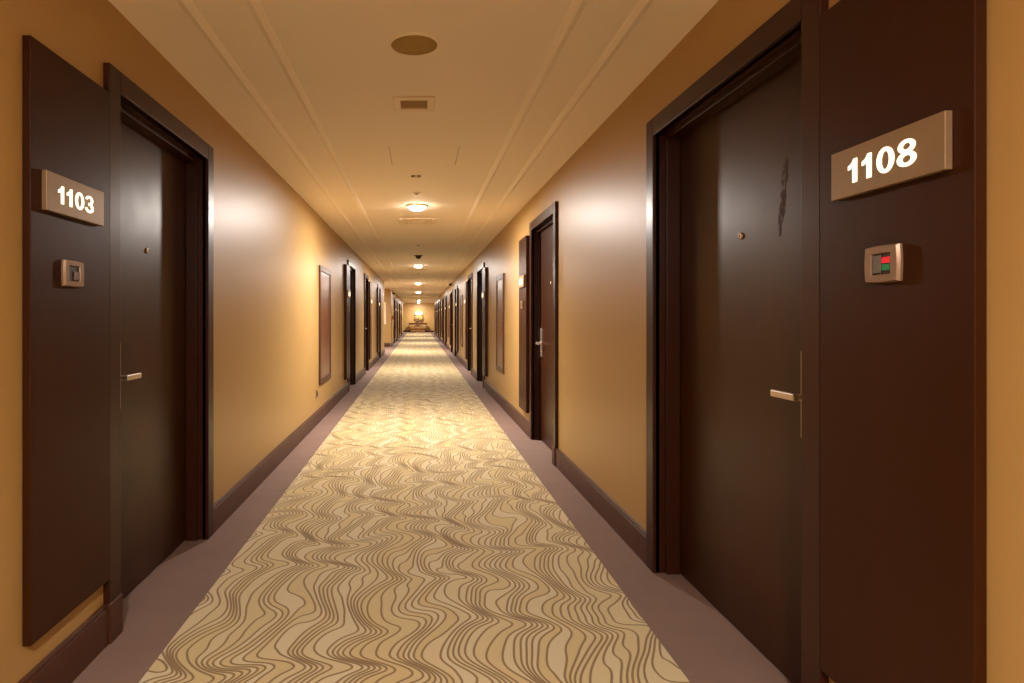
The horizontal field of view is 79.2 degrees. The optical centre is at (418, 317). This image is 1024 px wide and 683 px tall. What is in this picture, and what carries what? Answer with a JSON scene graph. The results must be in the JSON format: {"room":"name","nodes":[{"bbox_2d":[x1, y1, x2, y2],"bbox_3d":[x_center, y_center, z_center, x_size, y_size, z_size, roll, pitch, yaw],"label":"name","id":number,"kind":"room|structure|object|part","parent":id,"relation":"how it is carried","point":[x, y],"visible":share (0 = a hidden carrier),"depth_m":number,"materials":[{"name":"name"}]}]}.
{"room":"hotel corridor","nodes":[
{"label":"hotel corridor","id":0,"kind":"room"},
{"bbox_2d":[0,0,402,682],"bbox_3d":[-2.288,0.007,19.500,2.225,2.415,51.000,0,0,0],"label":"wall","id":1,"kind":"structure","parent":0,"point":[270,246],"depth_m":3.69,"materials":[{"name":"paint"}]},
{"bbox_2d":[22,35,109,645],"bbox_3d":[-1.160,0.069,2.033,0.026,1.808,0.462,0,0,0],"label":"wood panel","id":2,"kind":"object","parent":1,"relation":"attached to","point":[66,113],"visible":1,"depth_m":1.96,"materials":[{"name":"brown wood"}]},
{"bbox_2d":[61,259,83,286],"bbox_3d":[-1.141,-0.144,2.013,0.012,0.089,0.116,0,0,0],"label":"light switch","id":3,"kind":"object","parent":2,"relation":"attached to","point":[72,271],"visible":1,"depth_m":2.00,"materials":[{"name":"beige plastic"}]},
{"bbox_2d":[42,170,103,225],"bbox_3d":[-1.138,-0.388,2.022,0.018,0.122,0.337,0,0,0],"label":"room sign","id":4,"kind":"object","parent":2,"relation":"attached to","point":[61,195],"visible":1,"depth_m":1.98,"materials":[{"name":"metal"}]},
{"bbox_2d":[103,63,213,643],"bbox_3d":[-1.235,0.133,2.845,0.180,2.165,1.151,0,0,0],"label":"door","id":5,"kind":"structure","parent":1,"relation":"in","point":[162,171],"depth_m":2.94,"materials":[{"name":"brown wood"}]},
{"bbox_3d":[-1.236,0.252,2.597,0.052,0.034,0.132,0,0,0],"label":"lever","id":6,"kind":"part","parent":5,"relation":"part of","materials":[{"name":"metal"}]},
{"bbox_2d":[17,332,402,682],"bbox_3d":[-2.177,1.141,19.500,2.048,0.148,51.000,0,0,0],"label":"baseboard","id":7,"kind":"structure","parent":1,"relation":"attached to","point":[72,656],"depth_m":2.24,"materials":[{"name":"brown wood"}]},
{"bbox_2d":[319,265,330,384],"bbox_3d":[-1.164,0.088,7.580,0.022,1.406,0.880,0,0,0],"label":"wall panel","id":8,"kind":"object","parent":1,"relation":"attached to","point":[324,273],"visible":1,"depth_m":7.49,"materials":[{"name":"brown wood"}]},
{"bbox_3d":[-1.168,0.088,7.580,0.014,1.266,0.740,0,0,0],"label":"glass pane","id":9,"kind":"part","parent":8,"relation":"part of","materials":[{"name":"glass"}]},
{"bbox_2d":[344,264,349,379],"bbox_3d":[-1.151,0.069,9.759,0.044,1.808,0.450,0,0,0],"label":"wood panel","id":10,"kind":"object","parent":1,"relation":"attached to","point":[346,267],"visible":1,"depth_m":9.53,"materials":[{"name":"brown wood"}]},
{"bbox_2d":[347,290,350,297],"bbox_3d":[-1.120,-0.379,9.759,0.018,0.122,0.340,0,0,0],"label":"room sign","id":11,"kind":"object","parent":10,"relation":"attached to","point":[348,291],"visible":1,"depth_m":9.77,"materials":[{"name":"metal"}]},
{"bbox_2d":[347,260,355,390],"bbox_3d":[-1.222,0.133,10.569,0.155,2.165,1.161,0,0,0],"label":"door","id":12,"kind":"structure","parent":1,"relation":"in","point":[351,380],"depth_m":11.06,"materials":[{"name":"brown wood"}]},
{"bbox_2d":[364,273,368,373],"bbox_3d":[-1.222,0.133,13.505,0.155,2.165,1.051,0,0,0],"label":"door","id":13,"kind":"structure","parent":1,"relation":"in","point":[366,277],"depth_m":13.95,"materials":[{"name":"brown wood"}]},
{"bbox_2d":[369,281,371,359],"bbox_3d":[-1.151,0.069,14.316,0.044,1.808,0.450,0,0,0],"label":"wood panel","id":14,"kind":"object","parent":1,"relation":"attached to","point":[370,283],"visible":0.8,"depth_m":14.20,"materials":[{"name":"brown wood"}]},
{"bbox_2d":[377,287,378,352],"bbox_3d":[-1.151,0.069,17.119,0.044,1.808,0.450,0,0,0],"label":"wood panel","id":15,"kind":"object","parent":1,"relation":"attached to","point":[377,287],"visible":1,"depth_m":16.89,"materials":[{"name":"brown wood"}]},
{"bbox_2d":[378,284,380,359],"bbox_3d":[-1.222,0.133,17.899,0.155,2.165,1.101,0,0,0],"label":"door","id":16,"kind":"structure","parent":1,"relation":"in","point":[379,286],"depth_m":18.36,"materials":[{"name":"brown wood"}]},
{"bbox_2d":[384,302,385,323],"bbox_3d":[-1.620,-0.177,25.491,0.480,0.925,0.018,0,0,0],"label":"framed notice","id":17,"kind":"object","parent":1,"relation":"attached to","point":[384,302],"visible":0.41,"depth_m":25.48,"materials":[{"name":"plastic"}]},
{"bbox_2d":[393,297,394,342],"bbox_3d":[-1.222,0.133,28.599,0.155,2.165,1.201,0,0,0],"label":"door","id":18,"kind":"structure","parent":1,"relation":"in","point":[393,297],"depth_m":28.66,"materials":[{"name":"brown wood"}]},
{"bbox_2d":[395,300,395,337],"bbox_3d":[-1.151,0.069,29.486,0.044,1.808,0.450,0,0,0],"label":"wood panel","id":19,"kind":"object","parent":1,"relation":"attached to","point":[395,300],"visible":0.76,"depth_m":29.31,"materials":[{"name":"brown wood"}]},
{"bbox_2d":[397,302,397,335],"bbox_3d":[-1.151,0.069,32.369,0.044,1.808,0.450,0,0,0],"label":"wood panel","id":20,"kind":"object","parent":1,"relation":"attached to","point":[397,302],"visible":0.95,"depth_m":32.14,"materials":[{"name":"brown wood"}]},
{"bbox_2d":[399,301,399,337],"bbox_3d":[-1.222,0.133,35.800,0.155,2.165,1.201,0,0,0],"label":"door","id":21,"kind":"structure","parent":1,"relation":"in","point":[399,301],"depth_m":36.32,"materials":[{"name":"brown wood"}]},
{"bbox_2d":[109,0,718,302],"bbox_3d":[-0.100,-1.260,22.000,6.800,0.120,56.400,0,0,0],"label":"ceiling","id":22,"kind":"structure","parent":0,"point":[487,60],"depth_m":3.23,"materials":[{"name":"paint"}]},
{"bbox_2d":[176,0,403,296],"bbox_3d":[-0.888,-1.194,14.700,0.052,0.014,41.400,0,0,0],"label":"trim","id":23,"kind":"structure","parent":22,"relation":"attached to","point":[188,6],"depth_m":3.23,"materials":[{"name":"paint"}]},
{"bbox_2d":[245,0,407,296],"bbox_3d":[-0.632,-1.194,14.700,0.050,0.014,41.400,0,0,0],"label":"trim","id":24,"kind":"structure","parent":22,"relation":"attached to","point":[254,6],"depth_m":3.24,"materials":[{"name":"paint"}]},
{"bbox_2d":[388,32,439,56],"bbox_3d":[-0.021,-1.196,2.680,0.228,0.007,0.228,0,0,0],"label":"ceiling speaker","id":25,"kind":"object","parent":22,"relation":"attached to","point":[414,44],"visible":1,"depth_m":2.67,"materials":[{"name":"paint"}]},
{"bbox_2d":[393,97,434,111],"bbox_3d":[-0.028,-1.195,3.420,0.229,0.011,0.220,0,0,0],"label":"ceiling vent","id":26,"kind":"object","parent":22,"relation":"in","point":[401,104],"visible":1,"depth_m":3.42,"materials":[{"name":"white plastic"}]},
{"bbox_2d":[411,175,421,179],"bbox_3d":[-0.024,-1.188,5.187,0.092,0.025,0.098,0,0,0],"label":"smoke detector","id":27,"kind":"object","parent":22,"relation":"attached to","point":[414,177],"visible":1,"depth_m":5.16,"materials":[{"name":"paint"}]},
{"bbox_2d":[407,204,427,210],"bbox_3d":[-0.020,-1.175,6.560,0.224,0.050,0.224,0,0,0],"label":"ceiling light","id":28,"kind":"object","parent":22,"relation":"attached to","point":[415,207],"visible":1,"depth_m":6.50,"materials":[{"name":"white glass"}]},
{"bbox_2d":[398,217,437,224],"bbox_3d":[-0.015,-1.179,7.480,0.470,0.042,0.470,0,0,0],"label":"ceiling vent","id":29,"kind":"object","parent":22,"relation":"in","point":[401,220],"visible":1,"depth_m":7.41,"materials":[{"name":"white plastic"}]},
{"bbox_2d":[409,268,427,269],"bbox_3d":[-0.015,-1.190,15.100,0.470,0.021,0.400,0,0,0],"label":"ceiling vent","id":30,"kind":"object","parent":22,"relation":"in","point":[409,268],"visible":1,"depth_m":14.95,"materials":[{"name":"white plastic"}]},
{"bbox_2d":[399,297,438,297],"bbox_3d":[-0.020,-1.165,35.550,2.310,0.070,0.300,0,0,0],"label":"ceiling beam","id":31,"kind":"structure","parent":22,"relation":"attached to","point":[399,297],"depth_m":35.40,"materials":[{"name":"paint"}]},
{"bbox_2d":[389,147,458,164],"bbox_3d":[0.037,-1.199,4.535,0.497,0.001,0.497,0,0,0],"label":"access hatch","id":32,"kind":"object","parent":22,"relation":"attached to","point":[399,155],"visible":1,"depth_m":4.51,"materials":[{"name":"beige paint"}]},
{"bbox_2d":[429,0,587,296],"bbox_3d":[0.608,-1.194,14.700,0.056,0.014,41.400,0,0,0],"label":"trim","id":33,"kind":"structure","parent":22,"relation":"attached to","point":[576,7],"depth_m":3.23,"materials":[{"name":"paint"}]},
{"bbox_2d":[434,0,653,296],"bbox_3d":[0.859,-1.194,14.700,0.054,0.014,41.400,0,0,0],"label":"trim","id":34,"kind":"structure","parent":22,"relation":"attached to","point":[641,7],"depth_m":3.23,"materials":[{"name":"paint"}]},
{"bbox_2d":[403,303,433,330],"bbox_3d":[-0.050,0.007,47.500,6.700,2.415,5.400,0,0,0],"label":"wall","id":35,"kind":"structure","parent":0,"point":[409,309],"depth_m":50.00,"materials":[{"name":"paint"}]},
{"bbox_2d":[72,332,791,682],"bbox_3d":[-0.100,1.275,22.000,6.800,0.120,56.400,0,0,0],"label":"floor","id":36,"kind":"structure","parent":0,"point":[703,643],"depth_m":2.75,"materials":[{"name":"carpet"}]},
{"bbox_2d":[139,333,689,682],"bbox_3d":[-0.015,1.212,21.125,1.830,0.006,54.150,0,0,0],"label":"carpet runner","id":37,"kind":"object","parent":36,"relation":"on","point":[417,543],"visible":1,"depth_m":2.81,"materials":[{"name":"beige carpet"}]},
{"bbox_2d":[410,327,425,332],"bbox_3d":[-0.080,0.995,49.170,1.240,0.440,0.280,0,0,0],"label":"bench","id":38,"kind":"object","parent":36,"relation":"on","point":[413,329],"visible":1,"depth_m":49.05,"materials":[{"name":"fabric"}]},
{"bbox_3d":[-0.080,0.845,49.170,1.240,0.140,0.280,0,0,0],"label":"bench seat","id":39,"kind":"part","parent":38,"relation":"part of","materials":[{"name":"fabric"}]},
{"bbox_2d":[406,323,429,332],"bbox_3d":[-0.080,0.823,49.550,1.906,0.785,0.440,0,0,0],"label":"console table","id":40,"kind":"object","parent":36,"relation":"on","point":[409,323],"visible":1,"depth_m":49.37,"materials":[{"name":"brown wood"}]},
{"bbox_2d":[434,0,1023,682],"bbox_3d":[1.260,0.007,19.500,0.250,2.415,51.000,0,0,0],"label":"wall","id":41,"kind":"structure","parent":0,"point":[599,191],"depth_m":3.21,"materials":[{"name":"paint"}]},
{"bbox_2d":[435,303,435,332],"bbox_3d":[1.183,0.133,41.800,0.155,2.165,1.201,0,0,0],"label":"door","id":42,"kind":"structure","parent":41,"relation":"in","point":[435,303],"depth_m":41.20,"materials":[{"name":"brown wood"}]},
{"bbox_2d":[438,301,438,338],"bbox_3d":[1.183,0.133,35.099,0.155,2.165,1.201,0,0,0],"label":"door","id":43,"kind":"structure","parent":41,"relation":"in","point":[438,301],"depth_m":35.61,"materials":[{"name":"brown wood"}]},
{"bbox_2d":[439,299,440,339],"bbox_3d":[1.183,0.133,32.599,0.155,2.165,1.201,0,0,0],"label":"door","id":44,"kind":"structure","parent":41,"relation":"in","point":[440,299],"depth_m":33.11,"materials":[{"name":"brown wood"}]},
{"bbox_2d":[440,301,440,335],"bbox_3d":[1.111,0.069,31.769,0.044,1.808,0.450,0,0,0],"label":"wood panel","id":45,"kind":"object","parent":41,"relation":"attached to","point":[440,301],"visible":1,"depth_m":31.54,"materials":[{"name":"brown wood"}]},
{"bbox_2d":[442,300,442,337],"bbox_3d":[1.111,0.069,28.986,0.044,1.808,0.450,0,0,0],"label":"wood panel","id":46,"kind":"object","parent":41,"relation":"attached to","point":[442,300],"visible":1,"depth_m":28.76,"materials":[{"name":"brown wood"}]},
{"bbox_2d":[443,297,443,343],"bbox_3d":[1.183,0.133,28.099,0.155,2.165,1.201,0,0,0],"label":"door","id":47,"kind":"structure","parent":41,"relation":"in","point":[443,297],"depth_m":28.62,"materials":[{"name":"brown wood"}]},
{"bbox_2d":[445,297,446,341],"bbox_3d":[1.111,0.069,24.869,0.044,1.808,0.450,0,0,0],"label":"wood panel","id":48,"kind":"object","parent":41,"relation":"attached to","point":[445,297],"visible":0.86,"depth_m":24.64,"materials":[{"name":"brown wood"}]},
{"bbox_2d":[448,302,448,336],"bbox_3d":[1.124,0.080,23.375,0.022,1.339,0.750,0,0,0],"label":"wall panel","id":49,"kind":"object","parent":41,"relation":"attached to","point":[448,302],"visible":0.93,"depth_m":23.02,"materials":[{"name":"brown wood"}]},
{"bbox_2d":[449,294,450,344],"bbox_3d":[1.111,0.069,21.686,0.044,1.808,0.450,0,0,0],"label":"wood panel","id":50,"kind":"object","parent":41,"relation":"attached to","point":[449,294],"visible":1,"depth_m":21.46,"materials":[{"name":"brown wood"}]},
{"bbox_2d":[451,289,452,353],"bbox_3d":[1.183,0.133,20.799,0.155,2.165,1.201,0,0,0],"label":"door","id":51,"kind":"structure","parent":41,"relation":"in","point":[452,289],"depth_m":20.23,"materials":[{"name":"brown wood"}]},
{"bbox_2d":[454,285,457,358],"bbox_3d":[1.183,0.133,18.524,0.155,2.165,1.251,0,0,0],"label":"door","id":52,"kind":"structure","parent":41,"relation":"in","point":[456,286],"depth_m":19.07,"materials":[{"name":"brown wood"}]},
{"bbox_2d":[456,288,458,351],"bbox_3d":[1.111,0.069,17.669,0.044,1.808,0.450,0,0,0],"label":"wood panel","id":53,"kind":"object","parent":41,"relation":"attached to","point":[457,289],"visible":1,"depth_m":17.45,"materials":[{"name":"brown wood"}]},
{"bbox_2d":[460,295,462,346],"bbox_3d":[1.124,0.080,16.075,0.022,1.339,0.750,0,0,0],"label":"wall panel","id":54,"kind":"object","parent":41,"relation":"attached to","point":[461,296],"visible":1,"depth_m":16.09,"materials":[{"name":"brown wood"}]},
{"bbox_3d":[1.128,0.080,16.075,0.014,1.199,0.610,0,0,0],"label":"glass pane","id":55,"kind":"part","parent":54,"relation":"part of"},
{"bbox_2d":[465,281,466,359],"bbox_3d":[1.111,0.069,14.316,0.044,1.808,0.450,0,0,0],"label":"wood panel","id":56,"kind":"object","parent":41,"relation":"attached to","point":[466,281],"visible":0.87,"depth_m":14.09,"materials":[{"name":"brown wood"}]},
{"bbox_2d":[467,273,472,374],"bbox_3d":[1.183,0.133,13.464,0.155,2.165,1.131,0,0,0],"label":"door","id":57,"kind":"structure","parent":41,"relation":"in","point":[470,276],"depth_m":13.93,"materials":[{"name":"brown wood"}]},
{"bbox_2d":[477,262,484,387],"bbox_3d":[1.183,0.133,11.149,0.155,2.165,1.261,0,0,0],"label":"door","id":58,"kind":"structure","parent":41,"relation":"in","point":[480,377],"depth_m":11.70,"materials":[{"name":"brown wood"}]},
{"bbox_2d":[482,267,487,375],"bbox_3d":[1.111,0.069,10.289,0.044,1.808,0.450,0,0,0],"label":"wood panel","id":59,"kind":"object","parent":41,"relation":"attached to","point":[485,269],"visible":1,"depth_m":10.06,"materials":[{"name":"brown wood"}]},
{"bbox_2d":[496,273,503,373],"bbox_3d":[1.124,0.080,8.470,0.022,1.339,0.740,0,0,0],"label":"wall panel","id":60,"kind":"object","parent":41,"relation":"attached to","point":[500,278],"visible":1,"depth_m":8.39,"materials":[{"name":"brown wood"}]},
{"bbox_3d":[1.128,0.080,8.470,0.014,1.199,0.600,0,0,0],"label":"glass pane","id":61,"kind":"part","parent":60,"relation":"part of","materials":[{"name":"glass"}]},
{"bbox_2d":[519,235,528,412],"bbox_3d":[1.111,0.069,6.426,0.044,1.808,0.450,0,0,0],"label":"wood panel","id":62,"kind":"object","parent":41,"relation":"attached to","point":[524,242],"visible":0.8,"depth_m":6.30,"materials":[{"name":"brown wood"}]},
{"bbox_2d":[518,275,524,287],"bbox_3d":[1.080,-0.379,6.426,0.018,0.122,0.340,0,0,0],"label":"room sign","id":63,"kind":"object","parent":62,"relation":"attached to","point":[521,279],"visible":1,"depth_m":6.38,"materials":[{"name":"metal"}]},
{"bbox_2d":[434,332,645,564],"bbox_3d":[1.125,1.141,19.500,0.023,0.148,51.000,0,0,0],"label":"baseboard","id":64,"kind":"structure","parent":41,"relation":"attached to","point":[623,524],"depth_m":3.91,"materials":[{"name":"brown wood"}]},
{"bbox_2d":[529,201,557,465],"bbox_3d":[1.183,0.133,5.559,0.155,2.165,1.161,0,0,0],"label":"door","id":65,"kind":"structure","parent":41,"relation":"in","point":[543,230],"depth_m":5.81,"materials":[{"name":"brown wood"}]},
{"bbox_3d":[1.200,0.247,5.980,0.009,0.280,0.068,0,0,0],"label":"plate","id":66,"kind":"part","parent":65,"relation":"part of","materials":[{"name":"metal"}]},
{"bbox_2d":[646,0,828,682],"bbox_3d":[1.198,0.133,2.337,0.185,2.165,1.296,0,0,0],"label":"door","id":67,"kind":"structure","parent":41,"relation":"in","point":[733,160],"depth_m":2.33,"materials":[{"name":"brown wood"}]},
{"bbox_3d":[1.201,0.252,1.976,0.052,0.034,0.132,0,0,0],"label":"lever","id":68,"kind":"part","parent":67,"relation":"part of","materials":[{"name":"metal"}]},
{"bbox_2d":[820,0,986,682],"bbox_3d":[1.120,0.069,1.450,0.026,1.808,0.468,0,0,0],"label":"wood panel","id":69,"kind":"object","parent":41,"relation":"attached to","point":[903,364],"visible":1,"depth_m":1.39,"materials":[{"name":"brown wood"}]},
{"bbox_2d":[864,243,902,282],"bbox_3d":[1.101,-0.127,1.448,0.012,0.090,0.108,0,0,0],"label":"plate","id":70,"kind":"object","parent":69,"relation":"attached to","point":[883,263],"visible":1,"depth_m":1.44,"materials":[{"name":"beige plastic"}]},
{"bbox_2d":[831,110,951,200],"bbox_3d":[1.098,-0.369,1.440,0.018,0.122,0.349,0,0,0],"label":"room sign","id":71,"kind":"object","parent":69,"relation":"attached to","point":[921,148],"visible":1,"depth_m":1.40,"materials":[{"name":"metal"}]}
]}

